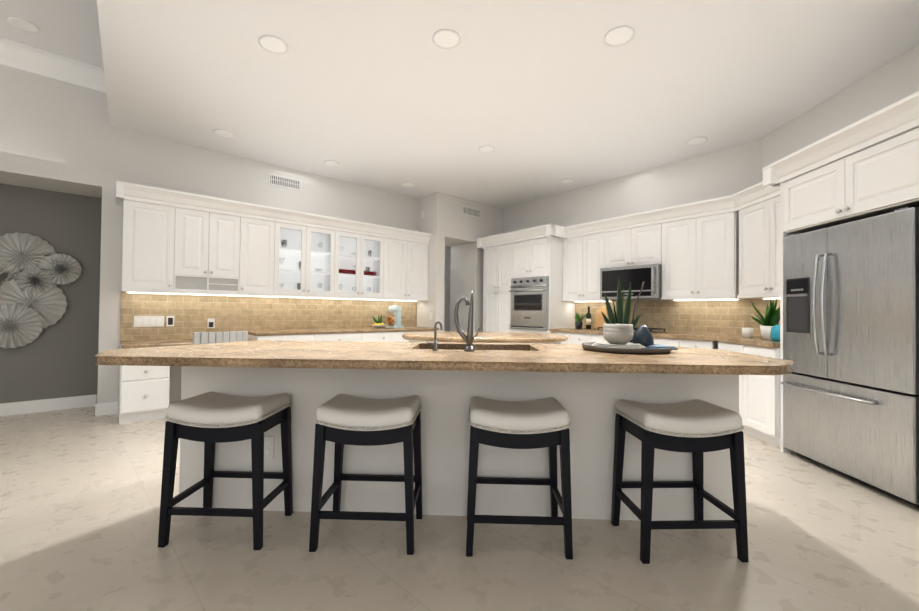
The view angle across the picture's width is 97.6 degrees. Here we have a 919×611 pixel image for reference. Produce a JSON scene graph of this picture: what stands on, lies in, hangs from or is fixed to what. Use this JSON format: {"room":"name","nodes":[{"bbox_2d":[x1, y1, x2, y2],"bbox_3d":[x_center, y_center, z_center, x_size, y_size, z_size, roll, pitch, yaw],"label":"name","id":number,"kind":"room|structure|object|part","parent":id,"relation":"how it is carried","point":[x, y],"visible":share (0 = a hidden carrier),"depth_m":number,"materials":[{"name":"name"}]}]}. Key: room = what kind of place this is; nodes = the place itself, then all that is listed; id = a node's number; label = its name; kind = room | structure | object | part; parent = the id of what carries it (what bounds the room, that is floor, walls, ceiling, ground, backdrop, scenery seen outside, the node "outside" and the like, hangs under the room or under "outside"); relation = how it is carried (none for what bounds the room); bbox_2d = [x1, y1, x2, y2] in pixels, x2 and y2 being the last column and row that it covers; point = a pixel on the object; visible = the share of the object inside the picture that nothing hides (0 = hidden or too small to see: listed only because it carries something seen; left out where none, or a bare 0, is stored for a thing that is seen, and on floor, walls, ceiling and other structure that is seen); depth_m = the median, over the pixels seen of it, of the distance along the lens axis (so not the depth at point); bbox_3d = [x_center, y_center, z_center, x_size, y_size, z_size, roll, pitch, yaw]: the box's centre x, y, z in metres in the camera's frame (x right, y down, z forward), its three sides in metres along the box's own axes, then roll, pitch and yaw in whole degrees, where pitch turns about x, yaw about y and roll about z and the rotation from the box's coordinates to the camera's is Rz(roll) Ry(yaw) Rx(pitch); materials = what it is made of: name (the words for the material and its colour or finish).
{"room":"kitchen","nodes":[
{"label":"kitchen","id":0,"kind":"room"},
{"bbox_2d":[0,183,101,402],"bbox_3d":[-5.072,-0.131,4.028,2.200,2.550,0.150,1,-1,-41],"label":"wall","id":1,"kind":"structure","parent":0,"point":[58,359],"depth_m":4.49,"materials":[{"name":"grey paint"}]},
{"bbox_2d":[0,232,81,348],"bbox_3d":[-4.624,-0.163,4.277,0.880,1.225,0.065,1,-1,-41],"label":"wall art","id":2,"kind":"object","parent":1,"relation":"attached to","point":[33,302],"visible":0.98,"depth_m":4.29,"materials":[{"name":"silver metal"}]},
{"bbox_2d":[0,0,103,68],"bbox_3d":[-2.029,-2.516,2.458,18.000,0.100,17.000,1,-1,2],"label":"ceiling","id":3,"kind":"structure","parent":0,"point":[70,29],"depth_m":3.57,"materials":[{"name":"white paint"}]},
{"bbox_2d":[7,16,39,32],"bbox_3d":[-3.827,-2.464,3.533,0.199,0.010,0.199,1,-1,-4],"label":"recessed light","id":4,"kind":"object","parent":3,"relation":"in","point":[25,25],"depth_m":3.52,"materials":[{"name":"white plastic"}]},
{"bbox_2d":[0,65,417,402],"bbox_3d":[-4.550,-0.665,3.690,7.430,3.620,6.943,1,-1,2],"label":"wall","id":5,"kind":"structure","parent":0,"point":[59,136],"depth_m":4.32,"materials":[{"name":"white paint"}]},
{"bbox_2d":[0,37,105,92],"bbox_3d":[-5.951,-2.409,2.283,5.999,0.200,0.130,1,-1,-41],"label":"crown molding","id":6,"kind":"structure","parent":5,"relation":"attached to","point":[23,57],"depth_m":3.96,"materials":[{"name":"white"}]},
{"bbox_2d":[0,394,117,415],"bbox_3d":[-4.764,1.081,3.941,2.151,0.130,1.511,1,-1,2],"label":"baseboard","id":7,"kind":"structure","parent":5,"relation":"attached to","point":[43,405],"depth_m":4.33,"materials":[{"name":"white wood"}]},
{"bbox_2d":[120,289,242,340],"bbox_3d":[-3.216,0.139,4.748,0.892,0.550,0.833,1,-1,2],"label":"backsplash","id":8,"kind":"structure","parent":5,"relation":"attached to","point":[191,312],"depth_m":4.67,"materials":[{"name":"beige tile"}]},
{"bbox_2d":[134,316,173,326],"label":"switch plates","id":9,"kind":"object","parent":8,"relation":"attached to","point":[148,321],"depth_m":4.52,"materials":[{"name":"white plastic"}]},
{"bbox_2d":[207,318,214,327],"label":"switch plates","id":10,"kind":"object","parent":8,"relation":"attached to","point":[211,321],"depth_m":4.89,"materials":[{"name":"white plastic"}]},
{"bbox_2d":[115,181,431,300],"bbox_3d":[-2.067,-0.681,5.360,3.131,1.070,2.775,1,-1,2],"label":"upper cabinet","id":11,"kind":"object","parent":5,"relation":"attached to","point":[191,263],"depth_m":4.94,"materials":[{"name":"white wood"}]},
{"bbox_2d":[269,173,301,190],"bbox_3d":[-2.375,-1.683,5.491,0.430,0.150,0.015,1,-1,-41],"label":"air vent","id":12,"kind":"object","parent":5,"relation":"in","point":[284,182],"visible":1,"depth_m":5.49,"materials":[{"name":"white metal"}]},
{"bbox_2d":[243,293,416,332],"bbox_3d":[-1.750,0.117,6.033,1.972,0.440,1.840,1,-1,2],"label":"backsplash","id":13,"kind":"structure","parent":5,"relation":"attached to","point":[260,310],"depth_m":5.76,"materials":[{"name":"beige tile"}]},
{"bbox_2d":[444,246,450,331],"bbox_3d":[-0.525,-0.291,8.182,2.367,3.080,1.300,1,-1,-41],"label":"wall","id":14,"kind":"structure","parent":0,"point":[447,289],"depth_m":9.07,"materials":[{"name":"grey paint"}]},
{"bbox_2d":[0,406,918,610],"bbox_3d":[-2.068,1.204,2.407,18.000,0.100,17.000,1,-1,2],"label":"floor","id":15,"kind":"structure","parent":0,"point":[80,494],"depth_m":1.90,"materials":[{"name":"tile"}]},
{"bbox_2d":[118,365,181,423],"bbox_3d":[-3.332,0.795,4.243,0.701,0.740,0.712,1,-1,2],"label":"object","id":16,"kind":"object","parent":15,"relation":"on","point":[145,392],"depth_m":4.03,"materials":[{"name":"white wood"}]},
{"bbox_2d":[120,341,192,348],"bbox_3d":[-3.019,0.412,4.501,1.304,0.040,1.277,1,-1,2],"label":"countertop","id":17,"kind":"structure","parent":16,"relation":"on","point":[123,344],"depth_m":4.11,"materials":[{"name":"beige stone"}]},
{"bbox_2d":[193,331,247,343],"bbox_3d":[-2.648,0.725,4.382,0.500,0.900,0.549,1,-1,-41],"label":"desk chair","id":18,"kind":"object","parent":15,"relation":"on","point":[216,337],"visible":0.19,"depth_m":4.16,"materials":[{"name":"wood"}]},
{"bbox_2d":[158,391,292,549],"bbox_3d":[-1.183,0.819,2.091,0.494,0.680,0.356,1,-1,2],"label":"stool","id":19,"kind":"object","parent":15,"relation":"on","point":[210,419],"visible":1,"depth_m":1.94,"materials":[{"name":"black wood"}]},
{"bbox_3d":[-1.180,0.534,2.095,0.487,0.110,0.356,1,-1,2],"label":"seat","id":20,"kind":"part","parent":19,"relation":"part of","materials":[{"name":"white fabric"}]},
{"bbox_2d":[248,337,408,341],"bbox_3d":[-1.557,0.791,5.796,2.384,0.830,2.282,1,-1,2],"label":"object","id":21,"kind":"object","parent":15,"relation":"on","point":[374,339],"depth_m":5.31,"materials":[{"name":"white"}]},
{"bbox_2d":[231,325,438,336],"bbox_3d":[-1.553,0.355,5.786,2.414,0.040,2.312,1,-1,2],"label":"countertop","id":22,"kind":"structure","parent":21,"relation":"on","point":[251,332],"depth_m":5.22,"materials":[{"name":"beige stone"}]},
{"bbox_2d":[371,314,385,327],"bbox_3d":[-1.222,0.232,6.106,0.230,0.220,0.230,1,-1,2],"label":"potted plant","id":23,"kind":"object","parent":22,"relation":"on","point":[378,323],"visible":0.98,"depth_m":6.06,"materials":[{"name":"green plant"}]},
{"bbox_2d":[386,305,403,327],"bbox_3d":[-1.004,0.173,6.284,0.294,0.348,0.297,1,-1,2],"label":"mixer","id":24,"kind":"object","parent":22,"relation":"on","point":[394,321],"visible":1,"depth_m":6.22,"materials":[{"name":"teal"}]},
{"bbox_2d":[309,394,422,554],"bbox_3d":[-0.454,0.826,2.068,0.494,0.680,0.356,1,-1,2],"label":"stool","id":25,"kind":"object","parent":15,"relation":"on","point":[341,420],"visible":1,"depth_m":1.92,"materials":[{"name":"black wood"}]},
{"bbox_3d":[-0.451,0.541,2.072,0.487,0.110,0.356,1,-1,2],"label":"seat","id":26,"kind":"part","parent":25,"relation":"part of","materials":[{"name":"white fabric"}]},
{"bbox_2d":[179,366,745,520],"bbox_3d":[-0.046,0.737,2.502,3.175,0.879,0.520,1,-1,2],"label":"kitchen island","id":27,"kind":"object","parent":15,"relation":"on","point":[587,390],"depth_m":2.25,"materials":[{"name":"white paint"}]},
{"bbox_2d":[94,340,793,374],"bbox_3d":[-0.114,0.273,2.306,3.452,0.040,1.054,1,-1,2],"label":"island countertop","id":28,"kind":"structure","parent":27,"relation":"on","point":[519,358],"depth_m":1.91,"materials":[{"name":"beige stone"}]},
{"bbox_2d":[427,321,442,350],"bbox_3d":[-0.140,0.170,2.263,0.089,0.163,0.036,1,-1,2],"label":"faucet","id":29,"kind":"object","parent":28,"relation":"on","point":[434,343],"depth_m":2.26,"materials":[{"name":"grey metal"}]},
{"bbox_2d":[454,290,479,351],"bbox_3d":[0.041,0.084,2.244,0.146,0.338,0.060,1,-1,2],"label":"faucet","id":30,"kind":"object","parent":28,"relation":"on","point":[469,338],"depth_m":2.23,"materials":[{"name":"grey metal"}]},
{"bbox_2d":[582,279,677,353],"bbox_3d":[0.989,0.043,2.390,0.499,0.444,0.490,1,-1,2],"label":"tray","id":31,"kind":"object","parent":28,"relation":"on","point":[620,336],"visible":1,"depth_m":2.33,"materials":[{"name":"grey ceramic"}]},
{"bbox_2d":[601,279,643,342],"bbox_3d":[1.008,0.037,2.490,0.265,0.430,0.132,1,-1,2],"label":"snake plant","id":32,"kind":"object","parent":31,"relation":"on","point":[621,317],"depth_m":2.49,"materials":[{"name":"green plant"}]},
{"bbox_2d":[632,325,653,348],"bbox_3d":[1.088,0.184,2.385,0.120,0.135,0.120,1,-1,2],"label":"vase","id":33,"kind":"object","parent":31,"relation":"on","point":[642,336],"depth_m":2.35,"materials":[{"name":"blue ceramic"}]},
{"bbox_2d":[477,247,484,331],"bbox_3d":[0.614,0.043,7.197,0.632,2.410,0.557,1,-1,2],"label":"tall cabinet","id":34,"kind":"object","parent":15,"relation":"on","point":[477,247],"depth_m":6.98,"materials":[{"name":"white wood"}]},
{"bbox_2d":[402,332,567,343],"bbox_3d":[0.233,0.738,3.865,1.560,0.920,1.000,1,-1,2],"label":"countertop","id":35,"kind":"structure","parent":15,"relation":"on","point":[507,337],"depth_m":3.50,"materials":[{"name":"brown"}]},
{"bbox_2d":[485,243,510,331],"bbox_3d":[0.881,0.042,6.935,0.912,2.410,0.929,1,-1,2],"label":"tall cabinet","id":36,"kind":"object","parent":15,"relation":"on","point":[497,281],"depth_m":6.72,"materials":[{"name":"white wood"}]},
{"bbox_2d":[477,224,556,246],"bbox_3d":[0.845,-1.091,6.431,1.126,0.160,1.293,1,-1,2],"label":"crown molding","id":37,"kind":"structure","parent":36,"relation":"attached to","point":[549,231],"depth_m":6.21,"materials":[{"name":"white wood"}]},
{"bbox_2d":[466,396,572,559],"bbox_3d":[0.286,0.834,2.046,0.494,0.680,0.356,1,-1,2],"label":"stool","id":38,"kind":"object","parent":15,"relation":"on","point":[541,423],"visible":1,"depth_m":1.89,"materials":[{"name":"black wood"}]},
{"bbox_3d":[0.289,0.549,2.049,0.487,0.110,0.356,1,-1,2],"label":"seat","id":39,"kind":"part","parent":38,"relation":"part of","materials":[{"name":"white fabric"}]},
{"bbox_2d":[509,327,548,333],"bbox_3d":[1.313,0.811,6.353,0.985,0.866,1.027,1,-1,2],"label":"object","id":40,"kind":"object","parent":15,"relation":"on","point":[510,329],"depth_m":6.21,"materials":[{"name":"white"}]},
{"bbox_2d":[545,275,580,330],"bbox_3d":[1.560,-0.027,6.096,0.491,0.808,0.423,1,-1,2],"label":"tall cabinet","id":41,"kind":"object","parent":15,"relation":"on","point":[562,311],"depth_m":6.04,"materials":[{"name":"white wood"}]},
{"bbox_2d":[509,276,548,329],"bbox_3d":[1.273,-0.027,6.353,0.698,0.796,0.732,1,-1,-39],"label":"oven","id":42,"kind":"object","parent":41,"relation":"in","point":[530,303],"visible":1,"depth_m":6.12,"materials":[{"name":"silver metal"}]},
{"bbox_2d":[549,331,712,348],"bbox_3d":[2.230,0.808,5.248,1.853,0.860,2.020,1,-1,2],"label":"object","id":43,"kind":"object","parent":15,"relation":"on","point":[570,341],"depth_m":5.55,"materials":[{"name":"white"}]},
{"bbox_2d":[549,327,782,346],"bbox_3d":[2.298,0.353,4.826,2.036,0.040,2.872,1,-1,2],"label":"countertop","id":44,"kind":"structure","parent":43,"relation":"on","point":[589,336],"depth_m":4.41,"materials":[{"name":"beige stone"}]},
{"bbox_2d":[574,312,585,328],"bbox_3d":[1.795,0.213,5.955,0.185,0.258,0.170,1,-1,2],"label":"plant","id":45,"kind":"object","parent":44,"relation":"on","point":[579,322],"visible":1,"depth_m":5.94,"materials":[{"name":"green plant"}]},
{"bbox_2d":[586,307,590,328],"bbox_3d":[1.887,0.179,5.869,0.075,0.325,0.075,1,-1,2],"label":"wine bottle","id":46,"kind":"object","parent":44,"relation":"on","point":[588,320],"visible":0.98,"depth_m":5.84,"materials":[{"name":"black glass"}]},
{"bbox_2d":[595,306,607,328],"bbox_3d":[2.088,0.171,5.826,0.074,0.340,0.240,1,-1,-39],"label":"cutting board","id":47,"kind":"object","parent":44,"relation":"on","point":[600,321],"visible":0.67,"depth_m":5.85,"materials":[{"name":"brown wood"}]},
{"bbox_2d":[596,327,664,332],"bbox_3d":[2.228,0.313,5.232,0.480,0.047,0.720,1,-1,-39],"label":"cooktop","id":48,"kind":"object","parent":44,"relation":"in","point":[650,330],"visible":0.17,"depth_m":5.10,"materials":[{"name":"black metal"}]},
{"bbox_2d":[742,328,752,337],"bbox_3d":[2.936,0.277,4.098,0.096,0.104,0.096,1,-1,2],"label":"canister","id":49,"kind":"object","parent":44,"relation":"on","point":[747,332],"visible":1,"depth_m":4.06,"materials":[{"name":"white ceramic"}]},
{"bbox_2d":[751,297,779,339],"bbox_3d":[2.987,0.123,3.909,0.255,0.408,0.281,1,-1,2],"label":"planter","id":50,"kind":"object","parent":44,"relation":"on","point":[770,319],"visible":0.85,"depth_m":3.84,"materials":[{"name":"white ceramic"}]},
{"bbox_2d":[770,317,779,341],"bbox_3d":[2.921,0.203,3.602,0.190,0.237,0.245,1,-1,2],"label":"vase","id":51,"kind":"object","parent":44,"relation":"on","point":[775,333],"visible":0.21,"depth_m":3.62,"materials":[{"name":"teal ceramic"}]},
{"bbox_2d":[611,399,748,563],"bbox_3d":[1.080,0.842,2.021,0.494,0.680,0.353,1,-1,-2],"label":"stool","id":52,"kind":"object","parent":15,"relation":"on","point":[696,428],"visible":1,"depth_m":1.87,"materials":[{"name":"black wood"}]},
{"bbox_3d":[1.083,0.557,2.025,0.505,0.110,0.383,1,-1,2],"label":"seat","id":53,"kind":"part","parent":52,"relation":"part of","materials":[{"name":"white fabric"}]},
{"bbox_2d":[713,347,796,452],"bbox_3d":[2.970,0.796,3.764,0.618,0.860,0.798,1,-1,2],"label":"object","id":54,"kind":"object","parent":15,"relation":"on","point":[760,396],"depth_m":3.53,"materials":[{"name":"white wood"}]},
{"bbox_2d":[781,206,918,506],"bbox_3d":[2.916,0.316,2.828,0.661,1.792,1.000,1,-1,2],"label":"fridge","id":55,"kind":"object","parent":15,"relation":"on","point":[850,382],"visible":0.96,"depth_m":2.69,"materials":[{"name":"grey metal"}]},
{"bbox_3d":[2.704,0.027,2.838,0.231,1.218,0.920,1,-1,2],"label":"trim","id":56,"kind":"part","parent":55,"relation":"part of","materials":[{"name":"silver metal"}]},
{"bbox_2d":[417,192,502,331],"bbox_3d":[0.096,-0.295,7.397,1.867,3.080,0.700,1,-1,-41],"label":"wall","id":57,"kind":"structure","parent":0,"point":[444,221],"depth_m":6.96,"materials":[{"name":"white paint"}]},
{"bbox_2d":[421,211,431,318],"bbox_3d":[-0.548,-0.686,6.717,0.012,1.830,0.315,1,-1,-41],"label":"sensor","id":58,"kind":"object","parent":57,"relation":"attached to","point":[422,216],"visible":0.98,"depth_m":6.64,"materials":[{"name":"white plastic"}]},
{"bbox_2d":[462,205,480,217],"bbox_3d":[0.213,-1.634,7.028,0.450,0.150,0.015,1,-1,-41],"label":"air vent","id":59,"kind":"object","parent":57,"relation":"in","point":[470,211],"visible":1,"depth_m":7.01,"materials":[{"name":"white metal"}]},
{"bbox_2d":[97,0,918,207],"bbox_3d":[-0.271,-2.180,2.211,7.064,0.539,10.792,1,-1,2],"label":"ceiling","id":60,"kind":"structure","parent":0,"point":[543,97],"depth_m":3.36,"materials":[{"name":"white paint"}]},
{"bbox_2d":[213,129,233,137],"bbox_3d":[-2.604,-1.899,4.438,0.199,0.010,0.199,1,-1,-22],"label":"recessed light","id":61,"kind":"object","parent":60,"relation":"in","point":[220,132],"depth_m":4.43,"materials":[{"name":"white plastic"}]},
{"bbox_2d":[258,35,287,53],"bbox_3d":[-1.360,-1.906,2.940,0.199,0.010,0.199,1,-1,-4],"label":"recessed light","id":62,"kind":"object","parent":60,"relation":"in","point":[273,44],"depth_m":2.93,"materials":[{"name":"white"}]},
{"bbox_2d":[324,160,339,165],"bbox_3d":[-1.687,-1.877,5.311,0.199,0.010,0.199,1,-1,-4],"label":"recessed light","id":63,"kind":"object","parent":60,"relation":"in","point":[328,162],"depth_m":5.30,"materials":[{"name":"white"}]},
{"bbox_2d":[401,182,413,186],"bbox_3d":[-0.801,-1.856,6.174,0.199,0.010,0.199,1,-1,-4],"label":"recessed light","id":64,"kind":"object","parent":60,"relation":"in","point":[406,184],"depth_m":6.15,"materials":[{"name":"white plastic"}]},
{"bbox_2d":[433,29,460,48],"bbox_3d":[-0.092,-1.893,2.861,0.199,0.010,0.199,1,-1,-4],"label":"recessed light","id":65,"kind":"object","parent":60,"relation":"in","point":[450,39],"depth_m":2.85,"materials":[{"name":"white plastic"}]},
{"bbox_2d":[479,145,494,152],"bbox_3d":[0.327,-1.863,4.789,0.199,0.010,0.199,1,-1,-22],"label":"recessed light","id":66,"kind":"object","parent":60,"relation":"in","point":[487,148],"depth_m":4.76,"materials":[{"name":"white plastic"}]},
{"bbox_2d":[560,178,573,182],"bbox_3d":[1.582,-1.834,5.910,0.199,0.010,0.199,1,-1,-4],"label":"recessed light","id":67,"kind":"object","parent":60,"relation":"in","point":[567,180],"depth_m":5.89,"materials":[{"name":"white plastic"}]},
{"bbox_2d":[604,26,634,45],"bbox_3d":[1.117,-1.881,2.814,0.199,0.010,0.199,1,-1,-4],"label":"recessed light","id":68,"kind":"object","parent":60,"relation":"in","point":[618,36],"depth_m":2.80,"materials":[{"name":"white plastic"}]},
{"bbox_2d":[687,137,707,144],"bbox_3d":[2.659,-1.842,4.497,0.199,0.010,0.199,1,-1,-7],"label":"recessed light","id":69,"kind":"object","parent":60,"relation":"in","point":[697,140],"depth_m":4.48,"materials":[{"name":"white"}]},
{"bbox_2d":[503,139,759,300],"bbox_3d":[2.116,-0.292,6.035,0.150,3.080,4.208,1,-1,-39],"label":"wall","id":70,"kind":"structure","parent":0,"point":[729,171],"depth_m":5.40,"materials":[{"name":"white paint"}]},
{"bbox_2d":[509,239,564,278],"bbox_3d":[1.330,-0.798,6.395,0.985,0.736,0.986,1,-1,2],"label":"upper cabinet","id":71,"kind":"object","parent":70,"relation":"attached to","point":[528,258],"depth_m":6.09,"materials":[{"name":"white wood"}]},
{"bbox_2d":[557,225,564,238],"bbox_3d":[1.567,-1.088,6.036,0.612,0.160,0.542,1,-1,2],"label":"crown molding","id":72,"kind":"structure","parent":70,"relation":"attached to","point":[560,229],"depth_m":5.93,"materials":[{"name":"white wood"}]},
{"bbox_2d":[565,191,748,298],"bbox_3d":[2.386,-0.637,5.111,1.719,1.070,1.919,1,-1,2],"label":"upper cabinet","id":73,"kind":"object","parent":70,"relation":"attached to","point":[720,259],"depth_m":4.80,"materials":[{"name":"white wood"}]},
{"bbox_2d":[600,264,661,299],"bbox_3d":[2.306,-0.294,5.297,0.470,0.417,0.772,1,-1,-39],"label":"microwave","id":74,"kind":"object","parent":73,"relation":"in","point":[648,275],"visible":0.88,"depth_m":5.11,"materials":[{"name":"silver metal"}]},
{"bbox_2d":[581,295,764,334],"bbox_3d":[2.555,0.138,5.347,1.559,0.410,1.823,1,-1,2],"label":"backsplash","id":75,"kind":"structure","parent":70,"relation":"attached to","point":[678,314],"depth_m":4.90,"materials":[{"name":"beige tile"}]},
{"bbox_2d":[760,45,918,298],"bbox_3d":[2.926,-0.378,-0.825,0.750,3.080,10.800,1,-1,2],"label":"wall","id":76,"kind":"structure","parent":0,"point":[895,80],"depth_m":3.42,"materials":[{"name":"white paint"}]},
{"bbox_2d":[745,175,786,298],"bbox_3d":[3.132,-0.647,3.840,0.328,1.070,0.918,1,-1,2],"label":"upper cabinet","id":77,"kind":"object","parent":76,"relation":"attached to","point":[765,237],"depth_m":3.89,"materials":[{"name":"white wood"}]},
{"bbox_2d":[781,95,918,234],"bbox_3d":[2.977,-0.903,2.796,0.578,0.590,1.115,1,-1,2],"label":"upper cabinet","id":78,"kind":"object","parent":76,"relation":"attached to","point":[870,169],"depth_m":2.72,"materials":[{"name":"white wood"}]}
]}

